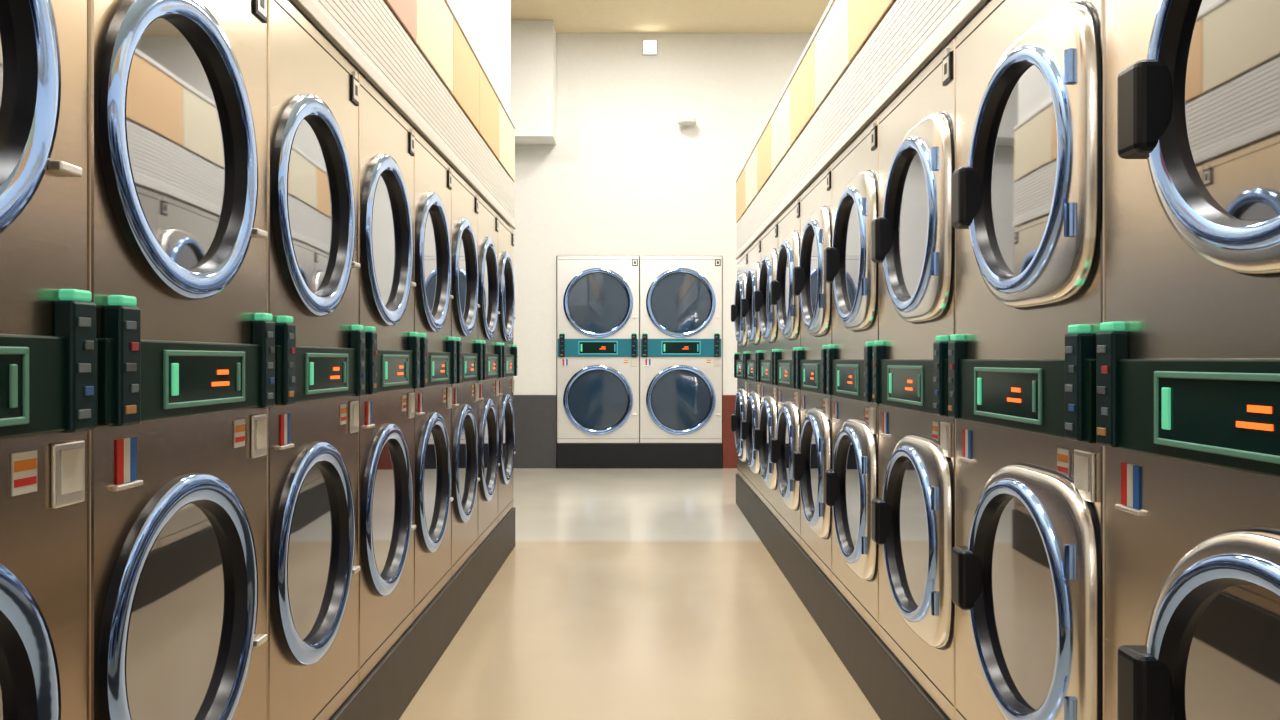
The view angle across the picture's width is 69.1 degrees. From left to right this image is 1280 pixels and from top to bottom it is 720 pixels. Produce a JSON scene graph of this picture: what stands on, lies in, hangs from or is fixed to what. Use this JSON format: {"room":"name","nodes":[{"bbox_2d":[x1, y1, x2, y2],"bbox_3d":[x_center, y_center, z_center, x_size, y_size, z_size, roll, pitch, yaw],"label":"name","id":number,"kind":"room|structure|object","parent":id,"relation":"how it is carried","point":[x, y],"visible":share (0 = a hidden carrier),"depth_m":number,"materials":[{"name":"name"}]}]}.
{"room":"laundromat","nodes":[
{"label":"laundromat","id":0,"kind":"room"},
{"bbox_2d":[449,0,509,113],"bbox_3d":[-1.286,-2.574,1.750,0.900,2.112,8.500,0,0,0],"label":"wall","id":1,"kind":"structure","parent":0,"point":[486,23],"depth_m":5.27,"materials":[{"name":"white paint"}]},
{"bbox_2d":[399,468,880,719],"bbox_3d":[0.000,1.250,4.465,8.400,0.100,13.930,0,0,0],"label":"floor","id":2,"kind":"structure","parent":0,"point":[620,593],"depth_m":4.24,"materials":[{"name":"beige tile"}]},
{"bbox_2d":[0,0,97,719],"bbox_3d":[-1.250,0.055,1.050,0.932,1.786,0.654,0,0,0],"label":"dryer","id":3,"kind":"object","parent":2,"relation":"on","point":[49,342],"visible":1,"depth_m":1.25,"materials":[{"name":"metal"}]},
{"bbox_2d":[87,0,274,719],"bbox_3d":[-1.250,0.055,1.710,0.932,1.786,0.654,0,0,0],"label":"dryer","id":4,"kind":"object","parent":2,"relation":"on","point":[177,89],"visible":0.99,"depth_m":1.63,"materials":[{"name":"metal"}]},
{"bbox_2d":[267,0,364,719],"bbox_3d":[-1.250,0.055,2.370,0.932,1.786,0.654,0,0,0],"label":"dryer","id":5,"kind":"object","parent":2,"relation":"on","point":[313,568],"visible":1,"depth_m":2.30,"materials":[{"name":"metal"}]},
{"bbox_2d":[358,73,419,684],"bbox_3d":[-1.250,0.055,3.030,0.932,1.786,0.654,0,0,0],"label":"dryer","id":6,"kind":"object","parent":2,"relation":"on","point":[386,140],"visible":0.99,"depth_m":2.97,"materials":[{"name":"metal"}]},
{"bbox_2d":[330,507,514,719],"bbox_3d":[-1.260,1.075,3.030,0.912,0.250,5.940,0,0,0],"label":"plinth","id":7,"kind":"object","parent":2,"relation":"on","point":[389,688],"visible":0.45,"depth_m":3.50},
{"bbox_2d":[414,129,456,620],"bbox_3d":[-1.250,0.055,3.690,0.932,1.786,0.654,0,0,0],"label":"dryer","id":8,"kind":"object","parent":2,"relation":"on","point":[433,499],"visible":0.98,"depth_m":3.65,"materials":[{"name":"metal"}]},
{"bbox_2d":[451,167,482,577],"bbox_3d":[-1.250,0.055,4.350,0.932,1.786,0.654,0,0,0],"label":"dryer","id":9,"kind":"object","parent":2,"relation":"on","point":[464,200],"visible":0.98,"depth_m":4.33,"materials":[{"name":"metal"}]},
{"bbox_2d":[478,195,501,546],"bbox_3d":[-1.250,0.055,5.010,0.932,1.786,0.654,0,0,0],"label":"dryer","id":10,"kind":"object","parent":2,"relation":"on","point":[488,223],"visible":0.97,"depth_m":4.98,"materials":[{"name":"metal"}]},
{"bbox_2d":[498,215,517,523],"bbox_3d":[-1.250,0.055,5.670,0.932,1.786,0.654,0,0,0],"label":"dryer","id":11,"kind":"object","parent":2,"relation":"on","point":[506,427],"visible":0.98,"depth_m":5.64,"materials":[{"name":"metal"}]},
{"bbox_2d":[557,256,638,442],"bbox_3d":[-0.464,-0.113,10.734,0.911,2.070,0.932,0,0,0],"label":"dryer","id":12,"kind":"object","parent":2,"relation":"on","point":[598,296],"visible":1,"depth_m":10.30,"materials":[{"name":"white metal"}]},
{"bbox_2d":[557,437,721,467],"bbox_3d":[-0.005,1.062,10.746,1.833,0.276,0.908,0,0,0],"label":"plinth","id":13,"kind":"object","parent":2,"relation":"on","point":[569,455],"visible":0.78,"depth_m":10.29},
{"bbox_2d":[640,256,721,442],"bbox_3d":[0.453,-0.113,10.734,0.911,2.070,0.932,0,0,0],"label":"dryer","id":14,"kind":"object","parent":2,"relation":"on","point":[681,296],"visible":1,"depth_m":10.30,"materials":[{"name":"white metal"}]},
{"bbox_2d":[731,250,747,484],"bbox_3d":[1.228,0.055,7.409,0.971,1.786,0.764,0,0,0],"label":"dryer","id":15,"kind":"object","parent":2,"relation":"on","point":[738,416],"visible":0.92,"depth_m":7.37,"materials":[{"name":"metal"}]},
{"bbox_2d":[741,236,760,499],"bbox_3d":[1.228,0.055,6.639,0.971,1.786,0.764,0,0,0],"label":"dryer","id":16,"kind":"object","parent":2,"relation":"on","point":[753,404],"visible":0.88,"depth_m":6.57,"materials":[{"name":"metal"}]},
{"bbox_2d":[754,219,777,519],"bbox_3d":[1.228,0.055,5.869,0.971,1.786,0.764,0,0,0],"label":"dryer","id":17,"kind":"object","parent":2,"relation":"on","point":[768,416],"visible":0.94,"depth_m":5.80,"materials":[{"name":"metal"}]},
{"bbox_2d":[770,195,800,545],"bbox_3d":[1.228,0.055,5.099,0.971,1.786,0.764,0,0,0],"label":"dryer","id":18,"kind":"object","parent":2,"relation":"on","point":[788,430],"visible":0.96,"depth_m":5.02,"materials":[{"name":"metal"}]},
{"bbox_2d":[793,164,831,581],"bbox_3d":[1.228,0.055,4.329,0.971,1.786,0.764,0,0,0],"label":"dryer","id":19,"kind":"object","parent":2,"relation":"on","point":[813,457],"visible":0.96,"depth_m":4.22,"materials":[{"name":"metal"}]},
{"bbox_2d":[736,473,949,719],"bbox_3d":[1.258,1.075,3.944,0.912,0.250,7.700,0,0,0],"label":"plinth","id":20,"kind":"object","parent":2,"relation":"on","point":[888,686],"visible":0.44,"depth_m":3.65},
{"bbox_2d":[824,116,878,636],"bbox_3d":[1.228,0.055,3.559,0.971,1.786,0.764,0,0,0],"label":"dryer","id":21,"kind":"object","parent":2,"relation":"on","point":[852,483],"visible":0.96,"depth_m":3.45,"materials":[{"name":"metal"}]},
{"bbox_2d":[871,37,955,719],"bbox_3d":[1.228,0.055,2.789,0.971,1.786,0.764,0,0,0],"label":"dryer","id":22,"kind":"object","parent":2,"relation":"on","point":[913,235],"visible":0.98,"depth_m":2.65,"materials":[{"name":"metal"}]},
{"bbox_2d":[948,0,1104,719],"bbox_3d":[1.228,0.055,2.019,0.971,1.786,0.764,0,0,0],"label":"dryer","id":23,"kind":"object","parent":2,"relation":"on","point":[1028,179],"visible":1,"depth_m":1.89,"materials":[{"name":"metal"}]},
{"bbox_2d":[1096,0,1279,719],"bbox_3d":[1.228,0.055,1.249,0.971,1.786,0.764,0,0,0],"label":"dryer","id":24,"kind":"object","parent":2,"relation":"on","point":[1188,361],"visible":1,"depth_m":1.34,"materials":[{"name":"metal"}]},
{"bbox_3d":[-1.250,0.055,0.390,0.932,1.786,0.654,0,0,0],"label":"dryer","id":25,"kind":"object","parent":2,"relation":"on","visible":0},
{"bbox_2d":[289,0,515,228],"bbox_3d":[-1.258,-1.177,3.030,0.914,0.670,5.940,0,0,0],"label":"bulkhead","id":26,"kind":"object","parent":25,"relation":"on","point":[418,55],"visible":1,"depth_m":3.66,"materials":[{"name":"white paint"}]},
{"bbox_3d":[1.228,0.055,0.479,0.971,1.786,0.764,0,0,0],"label":"dryer","id":27,"kind":"object","parent":2,"relation":"on","visible":0},
{"bbox_2d":[735,0,990,258],"bbox_3d":[1.257,-1.177,3.941,0.914,0.670,7.706,0,0,0],"label":"bulkhead","id":28,"kind":"object","parent":27,"relation":"on","point":[860,55],"visible":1,"depth_m":3.82,"materials":[{"name":"white paint"}]},
{"bbox_2d":[510,33,812,467],"bbox_3d":[0.000,-1.215,10.880,8.400,4.830,1.100,0,0,0],"label":"wall","id":29,"kind":"structure","parent":0,"point":[621,176],"depth_m":10.33,"materials":[{"name":"white paint"}]},
{"bbox_2d":[510,20,555,144],"bbox_3d":[-2.559,-3.009,10.128,3.261,1.238,0.400,0,0,0],"label":"ceiling soffit","id":30,"kind":"structure","parent":29,"relation":"attached to","point":[532,42],"depth_m":9.93,"materials":[{"name":"white paint"}]},
{"bbox_2d":[513,395,555,467],"bbox_3d":[-2.564,0.795,10.322,3.272,0.810,0.016,0,0,0],"label":"baseboard","id":31,"kind":"structure","parent":29,"relation":"attached to","point":[534,415],"depth_m":10.31,"materials":[{"name":"grey paint"}]},
{"bbox_2d":[643,40,656,54],"bbox_3d":[0.110,-3.460,10.306,0.160,0.160,0.045,0,0,0],"label":"wall lamp","id":32,"kind":"object","parent":29,"relation":"attached to","point":[649,46],"visible":1,"depth_m":10.28,"materials":[{"name":"white plastic"}]},
{"bbox_2d":[678,116,696,125],"bbox_3d":[0.520,-2.634,10.222,0.208,0.068,0.208,0,0,0],"label":"smoke detector","id":33,"kind":"object","parent":29,"relation":"attached to","point":[686,120],"visible":1,"depth_m":10.16,"materials":[{"name":"white plastic"}]},
{"bbox_2d":[723,395,736,467],"bbox_3d":[2.559,0.795,10.322,3.283,0.810,0.016,0,0,0],"label":"baseboard","id":34,"kind":"structure","parent":29,"relation":"attached to","point":[729,448],"depth_m":10.31,"materials":[{"name":"red paint"}]},
{"bbox_2d":[510,0,829,32],"bbox_3d":[0.000,-3.680,4.465,8.400,0.100,13.930,0,0,0],"label":"ceiling","id":35,"kind":"structure","parent":0,"point":[568,16],"depth_m":9.77,"materials":[{"name":"beige paint"}]}
]}

